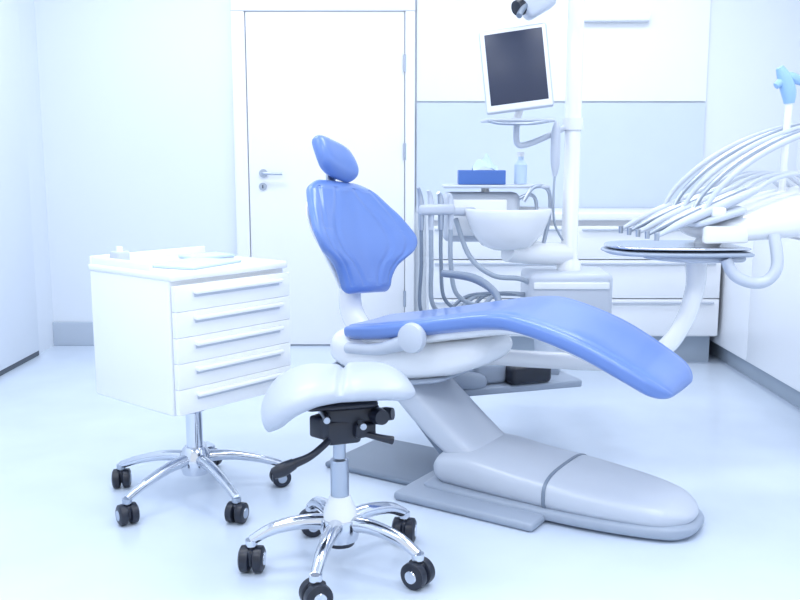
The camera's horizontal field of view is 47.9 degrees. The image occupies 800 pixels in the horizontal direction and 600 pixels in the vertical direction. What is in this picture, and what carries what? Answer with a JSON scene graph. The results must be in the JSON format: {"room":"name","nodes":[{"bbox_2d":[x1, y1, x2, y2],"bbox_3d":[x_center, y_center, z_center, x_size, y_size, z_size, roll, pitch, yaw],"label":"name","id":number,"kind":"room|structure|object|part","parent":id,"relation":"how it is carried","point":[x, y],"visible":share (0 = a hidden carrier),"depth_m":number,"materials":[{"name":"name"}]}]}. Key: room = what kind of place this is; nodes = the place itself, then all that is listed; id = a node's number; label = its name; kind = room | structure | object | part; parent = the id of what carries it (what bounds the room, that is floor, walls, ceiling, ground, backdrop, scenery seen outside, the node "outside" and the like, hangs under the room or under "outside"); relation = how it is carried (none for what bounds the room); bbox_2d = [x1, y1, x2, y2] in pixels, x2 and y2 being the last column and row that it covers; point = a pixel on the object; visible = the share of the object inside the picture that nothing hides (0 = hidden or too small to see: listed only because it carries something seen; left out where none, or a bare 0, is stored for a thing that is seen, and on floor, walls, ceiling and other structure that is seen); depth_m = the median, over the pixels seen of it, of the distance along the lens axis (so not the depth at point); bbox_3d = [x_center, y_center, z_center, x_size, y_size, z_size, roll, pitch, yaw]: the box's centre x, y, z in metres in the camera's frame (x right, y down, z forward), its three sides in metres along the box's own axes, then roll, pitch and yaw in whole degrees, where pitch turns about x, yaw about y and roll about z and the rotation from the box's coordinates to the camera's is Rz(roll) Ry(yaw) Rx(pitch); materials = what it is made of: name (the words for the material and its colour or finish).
{"room":"dental clinic","nodes":[
{"label":"dental clinic","id":0,"kind":"room"},
{"bbox_2d":[17,0,53,352],"bbox_3d":[-2.220,-0.627,2.407,0.100,2.800,6.150,0,9,0],"label":"wall","id":1,"kind":"structure","parent":0,"point":[26,8],"depth_m":5.36,"materials":[{"name":"paint"}]},
{"bbox_3d":[-2.150,-1.939,3.291,0.040,0.060,3.500,0,9,0],"label":"rail","id":2,"kind":"object","parent":1,"relation":"attached to","visible":0},
{"bbox_2d":[0,0,38,370],"bbox_3d":[-2.158,-0.674,3.488,0.024,2.500,3.400,0,9,0],"label":"leaf","id":3,"kind":"object","parent":2,"relation":"hanging from","point":[19,338],"visible":1,"depth_m":5.01,"materials":[{"name":"paint"}]},
{"bbox_2d":[0,345,799,599],"bbox_3d":[0.125,0.805,2.630,4.790,0.100,6.350,0,9,0],"label":"floor","id":4,"kind":"structure","parent":0,"point":[726,439],"depth_m":3.07,"materials":[{"name":"plastic"}]},
{"bbox_2d":[0,351,38,375],"bbox_3d":[-2.160,0.576,3.682,0.020,0.026,3.400,0,9,0],"label":"baseboard","id":5,"kind":"structure","parent":4,"relation":"on","point":[35,354],"depth_m":5.08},
{"bbox_2d":[88,246,290,525],"bbox_3d":[-0.710,0.271,3.041,0.640,0.830,0.630,7,11,39],"label":"cart","id":6,"kind":"object","parent":4,"relation":"on","point":[172,342],"visible":0.97,"depth_m":2.94,"materials":[{"name":"white plastic"}]},
{"bbox_2d":[110,246,129,259],"bbox_3d":[-0.946,-0.154,3.039,0.050,0.056,0.050,7,11,39],"label":"dispenser","id":7,"kind":"object","parent":6,"relation":"on","point":[119,253],"visible":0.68,"depth_m":3.02,"materials":[{"name":"plastic"}]},
{"bbox_3d":[-0.989,0.597,3.191,0.031,0.031,0.031,0,9,0],"label":"caster stem","id":8,"kind":"part","parent":6,"relation":"part of","materials":[{"name":"metal"}]},
{"bbox_3d":[-0.870,0.647,2.869,0.031,0.031,0.031,0,9,0],"label":"caster stem","id":9,"kind":"part","parent":6,"relation":"part of","materials":[{"name":"metal"}]},
{"bbox_2d":[126,505,131,519],"bbox_3d":[-0.868,0.674,2.870,0.019,0.044,0.044,-6,11,-34],"label":"hood","id":10,"kind":"object","parent":6,"relation":"attached to","point":[128,507],"depth_m":2.85,"materials":[{"name":"black plastic"}]},
{"bbox_3d":[-0.858,0.557,3.148,0.281,0.092,0.043,3,9,16],"label":"leg","id":11,"kind":"part","parent":6,"relation":"part of","materials":[{"name":"silver metal"}]},
{"bbox_3d":[-0.793,0.584,2.972,0.043,0.092,0.281,6,11,33],"label":"leg","id":12,"kind":"part","parent":6,"relation":"part of","materials":[{"name":"silver metal"}]},
{"bbox_2d":[152,257,240,269],"bbox_3d":[-0.686,-0.122,2.995,0.200,0.008,0.260,4,10,25],"label":"paper stack","id":13,"kind":"object","parent":6,"relation":"on","point":[191,263],"visible":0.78,"depth_m":2.95,"materials":[{"name":"white paper"}]},
{"bbox_2d":[178,252,234,257],"bbox_3d":[-0.692,-0.158,3.219,0.160,0.010,0.120,-9,12,-44],"label":"tray","id":14,"kind":"object","parent":6,"relation":"on","point":[208,254],"visible":0.87,"depth_m":3.20,"materials":[{"name":"plastic"}]},
{"bbox_3d":[-0.706,0.539,3.261,0.044,0.092,0.281,0,9,0],"label":"leg","id":15,"kind":"part","parent":6,"relation":"part of","materials":[{"name":"silver metal"}]},
{"bbox_3d":[-0.608,0.583,2.979,0.043,0.092,0.281,-7,11,-37],"label":"leg","id":16,"kind":"part","parent":6,"relation":"part of","materials":[{"name":"silver metal"}]},
{"bbox_3d":[-0.543,-0.029,2.940,0.022,0.081,0.474,7,11,39],"label":"drawer","id":17,"kind":"part","parent":6,"relation":"part of","materials":[{"name":"white plastic"}]},
{"bbox_3d":[-0.543,0.052,2.953,0.022,0.081,0.474,7,11,39],"label":"drawer","id":18,"kind":"part","parent":6,"relation":"part of","materials":[{"name":"white plastic"}]},
{"bbox_3d":[-0.543,0.133,2.965,0.022,0.081,0.474,7,11,39],"label":"drawer","id":19,"kind":"part","parent":6,"relation":"part of","materials":[{"name":"white plastic"}]},
{"bbox_3d":[-0.543,0.214,2.978,0.022,0.081,0.474,7,11,39],"label":"drawer","id":20,"kind":"part","parent":6,"relation":"part of","materials":[{"name":"white plastic"}]},
{"bbox_3d":[-0.543,0.295,2.990,0.022,0.081,0.474,7,11,39],"label":"drawer","id":21,"kind":"part","parent":6,"relation":"part of","materials":[{"name":"white plastic"}]},
{"bbox_3d":[-0.523,0.645,2.881,0.031,0.031,0.031,0,9,0],"label":"caster stem","id":22,"kind":"part","parent":6,"relation":"part of","materials":[{"name":"metal"}]},
{"bbox_3d":[-0.522,-0.046,2.933,0.026,0.014,0.365,7,11,39],"label":"drawer pull","id":23,"kind":"part","parent":6,"relation":"part of","materials":[{"name":"white plastic"}]},
{"bbox_3d":[-0.522,0.035,2.946,0.026,0.014,0.365,7,11,39],"label":"drawer pull","id":24,"kind":"part","parent":6,"relation":"part of","materials":[{"name":"white plastic"}]},
{"bbox_3d":[-0.522,0.116,2.959,0.026,0.014,0.365,7,11,39],"label":"drawer pull","id":25,"kind":"part","parent":6,"relation":"part of","materials":[{"name":"white plastic"}]},
{"bbox_3d":[-0.522,0.197,2.971,0.026,0.014,0.365,7,11,39],"label":"drawer pull","id":26,"kind":"part","parent":6,"relation":"part of","materials":[{"name":"white plastic"}]},
{"bbox_3d":[-0.522,0.278,2.984,0.026,0.014,0.365,7,11,39],"label":"drawer pull","id":27,"kind":"part","parent":6,"relation":"part of","materials":[{"name":"white plastic"}]},
{"bbox_3d":[-0.555,0.555,3.158,0.281,0.092,0.043,-3,9,-20],"label":"leg","id":28,"kind":"part","parent":6,"relation":"part of","materials":[{"name":"silver metal"}]},
{"bbox_2d":[237,361,434,599],"bbox_3d":[-0.180,0.477,2.523,0.552,0.581,0.558,0,9,0],"label":"stool","id":29,"kind":"object","parent":4,"relation":"on","point":[345,399],"visible":1,"depth_m":2.45,"materials":[{"name":"white leather"}]},
{"bbox_2d":[247,549,252,566],"bbox_3d":[-0.418,0.721,2.537,0.022,0.049,0.049,0,9,0],"label":"hood","id":30,"kind":"object","parent":29,"relation":"attached to","point":[249,551],"depth_m":2.51,"materials":[{"name":"black plastic"}]},
{"bbox_3d":[-0.418,0.691,2.536,0.034,0.034,0.034,0,9,0],"label":"caster stem","id":31,"kind":"part","parent":29,"relation":"part of","materials":[{"name":"silver metal"}]},
{"bbox_3d":[-0.311,0.646,2.545,0.229,0.082,0.047,-1,9,-6],"label":"leg","id":32,"kind":"part","parent":29,"relation":"part of","materials":[{"name":"silver metal"}]},
{"bbox_3d":[-0.239,0.411,2.417,0.208,0.095,0.058,-6,11,-36],"label":"height lever","id":33,"kind":"part","parent":29,"relation":"part of","materials":[{"name":"black plastic"}]},
{"bbox_3d":[-0.276,0.651,2.790,0.034,0.034,0.034,0,9,0],"label":"caster stem","id":34,"kind":"part","parent":29,"relation":"part of","materials":[{"name":"silver metal"}]},
{"bbox_3d":[-0.218,0.724,2.323,0.034,0.034,0.034,0,9,0],"label":"caster stem","id":35,"kind":"part","parent":29,"relation":"part of","materials":[{"name":"silver metal"}]},
{"bbox_3d":[-0.232,0.624,2.686,0.047,0.082,0.229,-4,10,-26],"label":"leg","id":36,"kind":"part","parent":29,"relation":"part of","materials":[{"name":"silver metal"}]},
{"bbox_3d":[-0.195,0.665,2.421,0.047,0.082,0.229,2,9,10],"label":"leg","id":37,"kind":"part","parent":29,"relation":"part of","materials":[{"name":"silver metal"}]},
{"bbox_3d":[-0.174,0.268,2.500,0.420,0.159,0.332,-2,9,-10],"label":"saddle seat","id":38,"kind":"part","parent":29,"relation":"part of","materials":[{"name":"white leather"}]},
{"bbox_3d":[-0.059,0.316,2.456,0.048,0.048,0.064,-4,10,-24],"label":"tension knob","id":39,"kind":"part","parent":29,"relation":"part of","materials":[{"name":"black plastic"}]},
{"bbox_3d":[-0.085,0.371,2.468,0.140,0.051,0.037,1,9,8],"label":"tilt lever","id":40,"kind":"part","parent":29,"relation":"part of","materials":[{"name":"black plastic"}]},
{"bbox_3d":[-0.064,0.629,2.653,0.229,0.082,0.047,-8,12,-41],"label":"leg","id":41,"kind":"part","parent":29,"relation":"part of","materials":[{"name":"silver metal"}]},
{"bbox_3d":[-0.044,0.654,2.493,0.229,0.082,0.047,5,10,27],"label":"leg","id":42,"kind":"part","parent":29,"relation":"part of","materials":[{"name":"silver metal"}]},
{"bbox_3d":[-0.038,0.318,2.512,0.043,0.040,0.040,3,9,19],"label":"tension knob","id":43,"kind":"part","parent":29,"relation":"part of","materials":[{"name":"black plastic"}]},
{"bbox_2d":[400,520,405,533],"bbox_3d":[0.012,0.690,2.735,0.021,0.049,0.049,1,9,9],"label":"hood","id":44,"kind":"object","parent":29,"relation":"attached to","point":[402,522],"depth_m":2.71,"materials":[{"name":"black plastic"}]},
{"bbox_3d":[0.013,0.660,2.734,0.034,0.034,0.034,0,9,0],"label":"caster stem","id":45,"kind":"part","parent":29,"relation":"part of","materials":[{"name":"silver metal"}]},
{"bbox_3d":[0.049,0.705,2.446,0.034,0.034,0.034,0,9,0],"label":"caster stem","id":46,"kind":"part","parent":29,"relation":"part of","materials":[{"name":"silver metal"}]},
{"bbox_2d":[306,135,703,539],"bbox_3d":[0.311,0.043,3.179,1.301,1.237,1.127,0,9,0],"label":"dental chair","id":47,"kind":"object","parent":4,"relation":"on","point":[472,468],"visible":1,"depth_m":3.06,"materials":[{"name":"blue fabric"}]},
{"bbox_3d":[-0.263,-0.470,3.413,0.012,0.140,0.050,6,11,33],"label":"headrest post","id":48,"kind":"part","parent":47,"relation":"part of","materials":[{"name":"metal"}]},
{"bbox_2d":[312,135,358,182],"bbox_3d":[-0.250,-0.531,3.395,0.101,0.177,0.226,6,11,33],"label":"cushion","id":49,"kind":"object","parent":47,"relation":"on","point":[334,159],"depth_m":3.34,"materials":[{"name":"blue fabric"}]},
{"bbox_3d":[-0.155,0.006,3.405,0.169,0.360,0.090,6,11,33],"label":"backrest arm","id":50,"kind":"part","parent":47,"relation":"part of","materials":[{"name":"white plastic"}]},
{"bbox_2d":[306,179,416,293],"bbox_3d":[-0.173,-0.237,3.398,0.191,0.435,0.631,6,11,33],"label":"backrest cushion","id":51,"kind":"object","parent":47,"relation":"on","point":[362,240],"depth_m":3.37,"materials":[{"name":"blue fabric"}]},
{"bbox_3d":[0.009,0.617,3.439,0.460,0.022,0.380,6,11,33],"label":"floor plate","id":52,"kind":"part","parent":47,"relation":"part of","materials":[{"name":"grey metal"}]},
{"bbox_3d":[0.013,0.252,3.332,0.500,0.046,0.352,6,11,33],"label":"seat trim","id":53,"kind":"part","parent":47,"relation":"part of","materials":[{"name":"grey plastic"}]},
{"bbox_3d":[0.064,0.184,3.288,0.682,0.187,0.370,6,11,33],"label":"seat","id":54,"kind":"part","parent":47,"relation":"part of","materials":[{"name":"white plastic"}]},
{"bbox_3d":[0.105,0.428,3.299,0.257,0.257,0.151,6,10,33],"label":"lift arm","id":55,"kind":"part","parent":47,"relation":"part of"},
{"bbox_3d":[0.156,0.390,3.259,0.463,0.386,0.281,6,10,32],"label":"lift arm","id":56,"kind":"part","parent":47,"relation":"part of","materials":[{"name":"plastic"}]},
{"bbox_3d":[0.337,0.656,3.158,0.520,0.030,0.530,6,11,33],"label":"floor plate","id":57,"kind":"part","parent":47,"relation":"part of","materials":[{"name":"grey plastic"}]},
{"bbox_3d":[0.284,-0.040,3.456,0.298,0.132,0.058,8,12,43],"label":"armrest","id":58,"kind":"part","parent":47,"relation":"part of","materials":[{"name":"grey plastic"}]},
{"bbox_2d":[416,0,612,374],"bbox_3d":[0.499,-0.840,3.806,0.861,2.310,0.560,0,9,0],"label":"dental cuspidor unit","id":59,"kind":"object","parent":47,"relation":"attached to","point":[496,220],"visible":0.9,"depth_m":3.89,"materials":[{"name":"grey plastic"}]},
{"bbox_3d":[0.086,-0.380,3.750,0.033,0.178,0.030,0,9,0],"label":"suction handle","id":60,"kind":"part","parent":59,"relation":"part of","materials":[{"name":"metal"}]},
{"bbox_3d":[0.128,-0.377,3.765,0.033,0.169,0.030,0,9,0],"label":"suction handle","id":61,"kind":"part","parent":59,"relation":"part of","materials":[{"name":"plastic"}]},
{"bbox_3d":[0.170,-0.376,3.781,0.032,0.160,0.029,0,9,0],"label":"suction handle","id":62,"kind":"part","parent":59,"relation":"part of","materials":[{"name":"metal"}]},
{"bbox_3d":[0.212,-0.375,3.797,0.032,0.154,0.028,0,9,0],"label":"suction handle","id":63,"kind":"part","parent":59,"relation":"part of","materials":[{"name":"plastic"}]},
{"bbox_3d":[0.252,-0.384,3.871,0.053,0.047,0.254,8,12,43],"label":"holder arm","id":64,"kind":"part","parent":59,"relation":"part of","materials":[{"name":"plastic"}]},
{"bbox_2d":[457,170,505,184],"bbox_3d":[0.360,-0.544,3.984,0.205,0.062,0.100,0,9,0],"label":"glove box","id":65,"kind":"object","parent":59,"relation":"on","point":[465,177],"visible":1,"depth_m":3.94,"materials":[{"name":"blue cardboard"}]},
{"bbox_2d":[472,153,497,169],"bbox_3d":[0.375,-0.611,3.973,0.110,0.075,0.080,0,9,0],"label":"tissue","id":66,"kind":"object","parent":65,"relation":"on","point":[486,162],"visible":0.98,"depth_m":3.95,"materials":[{"name":"paper"}]},
{"bbox_3d":[0.380,-0.478,4.014,0.036,0.050,0.035,0,9,0],"label":"tray post","id":67,"kind":"part","parent":59,"relation":"part of","materials":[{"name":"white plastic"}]},
{"bbox_2d":[442,184,549,187],"bbox_3d":[0.420,-0.507,4.000,0.460,0.014,0.220,0,9,0],"label":"tray","id":68,"kind":"object","parent":59,"relation":"on","point":[443,185],"depth_m":3.89,"materials":[{"name":"plastic"}]},
{"bbox_2d":[465,206,551,250],"bbox_3d":[0.465,-0.308,3.899,0.380,0.180,0.323,0,9,0],"label":"bowl","id":69,"kind":"object","parent":59,"relation":"on","point":[500,228],"depth_m":3.80,"materials":[{"name":"white ceramic"}]},
{"bbox_2d":[479,23,553,117],"bbox_3d":[0.492,-0.966,3.812,0.322,0.397,0.106,1,9,9],"label":"monitor","id":70,"kind":"object","parent":59,"relation":"on","point":[515,61],"visible":0.97,"depth_m":3.77,"materials":[{"name":"plastic"}]},
{"bbox_3d":[0.495,-0.739,3.742,0.260,0.027,0.068,0,9,0],"label":"shelf handle","id":71,"kind":"part","parent":59,"relation":"part of","materials":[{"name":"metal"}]},
{"bbox_2d":[514,152,526,183],"bbox_3d":[0.535,-0.585,3.987,0.056,0.140,0.056,0,9,0],"label":"spray bottle","id":72,"kind":"object","parent":59,"relation":"on","point":[520,167],"visible":1,"depth_m":3.97,"materials":[{"name":"plastic"}]},
{"bbox_2d":[481,118,565,148],"bbox_3d":[0.555,-0.710,3.846,0.414,0.123,0.207,0,9,0],"label":"monitor arm","id":73,"kind":"object","parent":59,"relation":"on","point":[555,135],"depth_m":3.85,"materials":[{"name":"plastic"}]},
{"bbox_3d":[0.565,-0.366,3.953,0.099,0.209,0.024,-3,9,-21],"label":"cup filler spout","id":74,"kind":"part","parent":59,"relation":"part of","materials":[{"name":"metal"}]},
{"bbox_2d":[511,0,555,20],"bbox_3d":[0.630,-1.384,3.754,0.378,0.439,0.149,-3,9,-20],"label":"lamp","id":75,"kind":"object","parent":59,"relation":"attached to","point":[530,9],"visible":1,"depth_m":3.70,"materials":[{"name":"plastic"}]},
{"bbox_3d":[0.504,-1.192,3.691,0.026,0.078,0.088,6,11,33],"label":"lamp handle","id":76,"kind":"part","parent":75,"relation":"part of","materials":[{"name":"white plastic"}]},
{"bbox_3d":[0.596,-0.370,3.921,0.144,0.269,0.032,-3,9,-18],"label":"bowl rinse spout","id":77,"kind":"part","parent":59,"relation":"part of","materials":[{"name":"metal"}]},
{"bbox_3d":[0.608,-0.220,3.959,0.321,0.138,0.117,-3,9,-18],"label":"bowl arm","id":78,"kind":"part","parent":59,"relation":"part of","materials":[{"name":"white plastic"}]},
{"bbox_2d":[550,122,560,175],"bbox_3d":[0.670,-0.649,3.876,0.043,0.232,0.042,0,9,0],"label":"light","id":79,"kind":"object","parent":59,"relation":"on","point":[555,135],"depth_m":3.86,"materials":[{"name":"plastic"}]},
{"bbox_3d":[0.690,-0.404,3.936,0.016,0.294,0.090,8,12,42],"label":"curing light cord","id":80,"kind":"part","parent":59,"relation":"part of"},
{"bbox_2d":[344,296,692,398],"bbox_3d":[0.366,0.122,3.080,1.203,0.239,0.490,6,11,33],"label":"seat cushion","id":81,"kind":"object","parent":47,"relation":"on","point":[459,339],"depth_m":2.96,"materials":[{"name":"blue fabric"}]},
{"bbox_3d":[0.500,0.287,3.587,0.180,0.075,0.120,-3,9,-20],"label":"bracket motor","id":82,"kind":"part","parent":47,"relation":"part of","materials":[{"name":"black plastic"}]},
{"bbox_2d":[487,65,799,370],"bbox_3d":[1.024,-0.278,3.187,1.418,1.094,0.468,-1,9,-9],"label":"dental instrument unit","id":83,"kind":"object","parent":47,"relation":"attached to","point":[718,217],"visible":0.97,"depth_m":3.13,"materials":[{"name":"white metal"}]},
{"bbox_3d":[0.727,0.005,3.254,0.863,0.513,0.150,0,9,3],"label":"support arm","id":84,"kind":"part","parent":83,"relation":"part of","materials":[{"name":"white plastic"}]},
{"bbox_2d":[601,240,754,262],"bbox_3d":[0.959,-0.167,3.170,0.490,0.060,0.340,0,9,0],"label":"tray","id":85,"kind":"object","parent":83,"relation":"on","point":[681,251],"depth_m":3.06,"materials":[{"name":"grey plastic"}]},
{"bbox_3d":[1.105,-0.223,3.057,0.160,0.060,0.030,-1,9,-8],"label":"control panel","id":86,"kind":"part","parent":83,"relation":"part of","materials":[{"name":"white plastic"}]},
{"bbox_3d":[1.336,-0.502,3.384,0.730,0.319,0.031,-1,9,-8],"label":"whip arm","id":87,"kind":"part","parent":83,"relation":"part of","materials":[{"name":"plastic"}]},
{"bbox_3d":[1.347,-0.490,3.306,0.730,0.319,0.031,-1,9,-8],"label":"whip arm","id":88,"kind":"part","parent":83,"relation":"part of","materials":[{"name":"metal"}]},
{"bbox_3d":[1.358,-0.478,3.227,0.730,0.319,0.031,-1,9,-8],"label":"whip arm","id":89,"kind":"part","parent":83,"relation":"part of","materials":[{"name":"plastic"}]},
{"bbox_3d":[1.369,-0.466,3.149,0.730,0.319,0.031,-1,9,-8],"label":"whip arm","id":90,"kind":"part","parent":83,"relation":"part of","materials":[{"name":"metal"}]},
{"bbox_3d":[1.380,-0.454,3.071,0.730,0.319,0.031,-1,9,-8],"label":"whip arm","id":91,"kind":"part","parent":83,"relation":"part of","materials":[{"name":"plastic"}]},
{"bbox_3d":[1.188,-0.132,3.046,0.212,0.187,0.072,0,9,0],"label":"console handle","id":92,"kind":"part","parent":83,"relation":"part of","materials":[{"name":"plastic"}]},
{"bbox_3d":[1.388,-0.545,3.242,0.031,0.380,0.026,0,9,0],"label":"camera post","id":93,"kind":"part","parent":83,"relation":"part of","materials":[{"name":"white plastic"}]},
{"bbox_3d":[1.373,-0.767,3.206,0.078,0.134,0.052,0,9,0],"label":"camera handle","id":94,"kind":"part","parent":83,"relation":"part of","materials":[{"name":"blue plastic"}]},
{"bbox_2d":[416,103,720,361],"bbox_3d":[0.970,-0.407,5.256,1.740,1.490,0.576,0,9,0],"label":"base cabinet","id":95,"kind":"object","parent":4,"relation":"on","point":[632,155],"visible":0.38,"depth_m":5.43,"materials":[{"name":"plastic"}]},
{"bbox_3d":[0.568,0.016,5.038,0.750,0.012,0.016,0,9,0],"label":"drawer pull","id":96,"kind":"part","parent":95,"relation":"part of","materials":[{"name":"plastic"}]},
{"bbox_3d":[0.568,0.098,5.067,0.812,0.207,0.018,0,9,0],"label":"drawer","id":97,"kind":"part","parent":95,"relation":"part of","materials":[{"name":"white laminate"}]},
{"bbox_3d":[0.568,-0.202,5.005,0.750,0.012,0.016,0,9,0],"label":"drawer pull","id":98,"kind":"part","parent":95,"relation":"part of","materials":[{"name":"plastic"}]},
{"bbox_3d":[0.568,-0.117,5.034,0.812,0.214,0.018,0,9,0],"label":"drawer","id":99,"kind":"part","parent":95,"relation":"part of","materials":[{"name":"white laminate"}]},
{"bbox_3d":[0.568,-0.319,5.002,0.812,0.184,0.018,0,9,0],"label":"drawer","id":100,"kind":"part","parent":95,"relation":"part of","materials":[{"name":"white laminate"}]},
{"bbox_3d":[0.568,-0.389,4.975,0.750,0.012,0.016,0,9,0],"label":"drawer pull","id":101,"kind":"part","parent":95,"relation":"part of","materials":[{"name":"plastic"}]},
{"bbox_2d":[427,208,652,219],"bbox_3d":[0.975,-0.501,5.238,1.630,0.040,0.545,0,9,0],"label":"countertop","id":102,"kind":"structure","parent":95,"relation":"on","point":[584,213],"depth_m":4.97,"materials":[{"name":"white laminate"}]},
{"bbox_3d":[1.383,-0.389,4.975,0.750,0.012,0.016,0,9,0],"label":"drawer pull","id":103,"kind":"part","parent":95,"relation":"part of","materials":[{"name":"plastic"}]},
{"bbox_3d":[1.383,-0.319,5.002,0.812,0.184,0.018,0,9,0],"label":"drawer","id":104,"kind":"part","parent":95,"relation":"part of","materials":[{"name":"white laminate"}]},
{"bbox_3d":[1.383,-0.202,5.005,0.750,0.012,0.016,0,9,0],"label":"drawer pull","id":105,"kind":"part","parent":95,"relation":"part of","materials":[{"name":"plastic"}]},
{"bbox_3d":[1.383,-0.117,5.034,0.812,0.214,0.018,0,9,0],"label":"drawer","id":106,"kind":"part","parent":95,"relation":"part of","materials":[{"name":"white laminate"}]},
{"bbox_3d":[1.383,0.016,5.038,0.750,0.012,0.016,0,9,0],"label":"drawer pull","id":107,"kind":"part","parent":95,"relation":"part of","materials":[{"name":"plastic"}]},
{"bbox_3d":[1.383,0.098,5.067,0.812,0.207,0.018,0,9,0],"label":"drawer","id":108,"kind":"part","parent":95,"relation":"part of","materials":[{"name":"white laminate"}]},
{"bbox_2d":[709,237,799,408],"bbox_3d":[2.095,0.146,3.808,0.570,0.840,3.538,0,9,0],"label":"base cabinet","id":109,"kind":"object","parent":4,"relation":"on","point":[758,331],"visible":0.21,"depth_m":4.49,"materials":[{"name":"white laminate"}]},
{"bbox_3d":[1.822,-0.068,4.989,0.018,0.680,0.657,0,9,0],"label":"cabinet door","id":110,"kind":"part","parent":109,"relation":"part of","materials":[{"name":"white laminate"}]},
{"bbox_3d":[1.822,0.034,4.337,0.018,0.680,0.657,0,9,0],"label":"cabinet door","id":111,"kind":"part","parent":109,"relation":"part of","materials":[{"name":"white laminate"}]},
{"bbox_2d":[34,0,799,321],"bbox_3d":[0.125,-1.108,5.495,4.790,2.800,0.100,0,9,0],"label":"wall","id":112,"kind":"structure","parent":0,"point":[136,96],"depth_m":5.44,"materials":[{"name":"paint"}]},
{"bbox_2d":[53,322,93,345],"bbox_3d":[-1.585,0.211,5.639,1.170,0.150,0.020,0,9,0],"label":"baseboard","id":113,"kind":"structure","parent":112,"relation":"attached to","point":[64,333],"depth_m":5.63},
{"bbox_2d":[230,11,250,256],"bbox_3d":[-0.962,-0.712,5.486,0.080,2.020,0.040,0,9,0],"label":"frame","id":114,"kind":"object","parent":112,"relation":"attached to","point":[238,44],"visible":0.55,"depth_m":5.42,"materials":[{"name":"paint"}]},
{"bbox_2d":[230,0,414,11],"bbox_3d":[-0.455,-1.749,5.324,1.090,0.078,0.040,0,9,0],"label":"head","id":115,"kind":"structure","parent":112,"relation":"in","point":[236,5],"depth_m":5.31,"materials":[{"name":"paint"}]},
{"bbox_2d":[245,11,404,343],"bbox_3d":[-0.445,-0.717,5.493,0.944,2.010,0.024,0,9,0],"label":"leaf","id":116,"kind":"object","parent":112,"relation":"attached to","point":[339,76],"visible":0.56,"depth_m":5.43,"materials":[{"name":"paint"}]},
{"bbox_2d":[259,183,266,190],"bbox_3d":[-0.835,-0.691,5.481,0.048,0.048,0.008,0,9,0],"label":"plate","id":117,"kind":"object","parent":116,"relation":"attached to","point":[260,184],"visible":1,"depth_m":5.48,"materials":[{"name":"metal"}]},
{"bbox_2d":[259,169,266,177],"bbox_3d":[-0.830,-0.769,5.468,0.052,0.052,0.010,0,9,0],"label":"rose","id":118,"kind":"object","parent":116,"relation":"attached to","point":[261,170],"visible":0.8,"depth_m":5.46,"materials":[{"name":"metal"}]},
{"bbox_2d":[261,172,281,174],"bbox_3d":[-0.775,-0.764,5.440,0.131,0.020,0.055,0,9,0],"label":"lever","id":119,"kind":"object","parent":116,"relation":"attached to","point":[262,173],"visible":1,"depth_m":5.42,"materials":[{"name":"metal"}]},
{"bbox_2d":[245,26,404,344],"bbox_3d":[-0.445,-0.714,5.503,0.956,2.026,0.006,0,9,0],"label":"gap shadow","id":120,"kind":"object","parent":112,"relation":"attached to","point":[245,26],"visible":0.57,"depth_m":5.50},
{"bbox_2d":[403,143,405,159],"bbox_3d":[0.030,-0.897,5.442,0.018,0.100,0.018,0,9,0],"label":"hinge","id":121,"kind":"object","parent":112,"relation":"attached to","point":[404,144],"visible":1,"depth_m":5.44,"materials":[{"name":"metal"}]},
{"bbox_2d":[403,291,405,306],"bbox_3d":[0.030,-0.008,5.580,0.018,0.100,0.018,0,9,0],"label":"hinge","id":122,"kind":"object","parent":112,"relation":"attached to","point":[404,292],"visible":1,"depth_m":5.57,"materials":[{"name":"metal"}]},
{"bbox_2d":[404,54,405,71],"bbox_3d":[0.030,-1.411,5.362,0.018,0.100,0.018,0,9,0],"label":"hinge","id":123,"kind":"object","parent":112,"relation":"attached to","point":[404,54],"visible":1,"depth_m":5.35,"materials":[{"name":"metal"}]},
{"bbox_2d":[405,11,414,311],"bbox_3d":[0.060,-0.712,5.486,0.058,2.020,0.040,0,9,0],"label":"frame","id":124,"kind":"object","parent":112,"relation":"attached to","point":[409,15],"visible":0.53,"depth_m":5.43,"materials":[{"name":"paint"}]},
{"bbox_2d":[416,103,705,207],"bbox_3d":[0.970,-0.876,5.468,1.740,0.630,0.012,0,9,0],"label":"backsplash","id":125,"kind":"structure","parent":112,"relation":"attached to","point":[632,155],"depth_m":5.46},
{"bbox_2d":[417,0,710,100],"bbox_3d":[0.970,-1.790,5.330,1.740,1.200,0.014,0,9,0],"label":"wall cabinet","id":126,"kind":"object","parent":112,"relation":"attached to","point":[665,57],"visible":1,"depth_m":5.37,"materials":[{"name":"white laminate"}]},
{"bbox_2d":[584,13,650,20],"bbox_3d":[1.270,-1.673,5.321,0.420,0.045,0.040,0,9,0],"label":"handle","id":127,"kind":"object","parent":126,"relation":"attached to","point":[587,16],"visible":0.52,"depth_m":5.30,"materials":[{"name":"white metal"}]},
{"bbox_2d":[584,20,648,21],"bbox_3d":[1.270,-1.646,5.315,0.400,0.010,0.030,0,9,0],"label":"light strip cover","id":128,"kind":"object","parent":127,"relation":"attached to","point":[584,20],"visible":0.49,"depth_m":5.30,"materials":[{"name":"plastic"}]},
{"bbox_2d":[795,139,799,185],"bbox_3d":[2.470,-0.627,2.407,0.100,2.800,6.150,0,9,0],"label":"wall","id":129,"kind":"structure","parent":0,"point":[798,155],"depth_m":5.46,"materials":[{"name":"white paint"}]}
]}

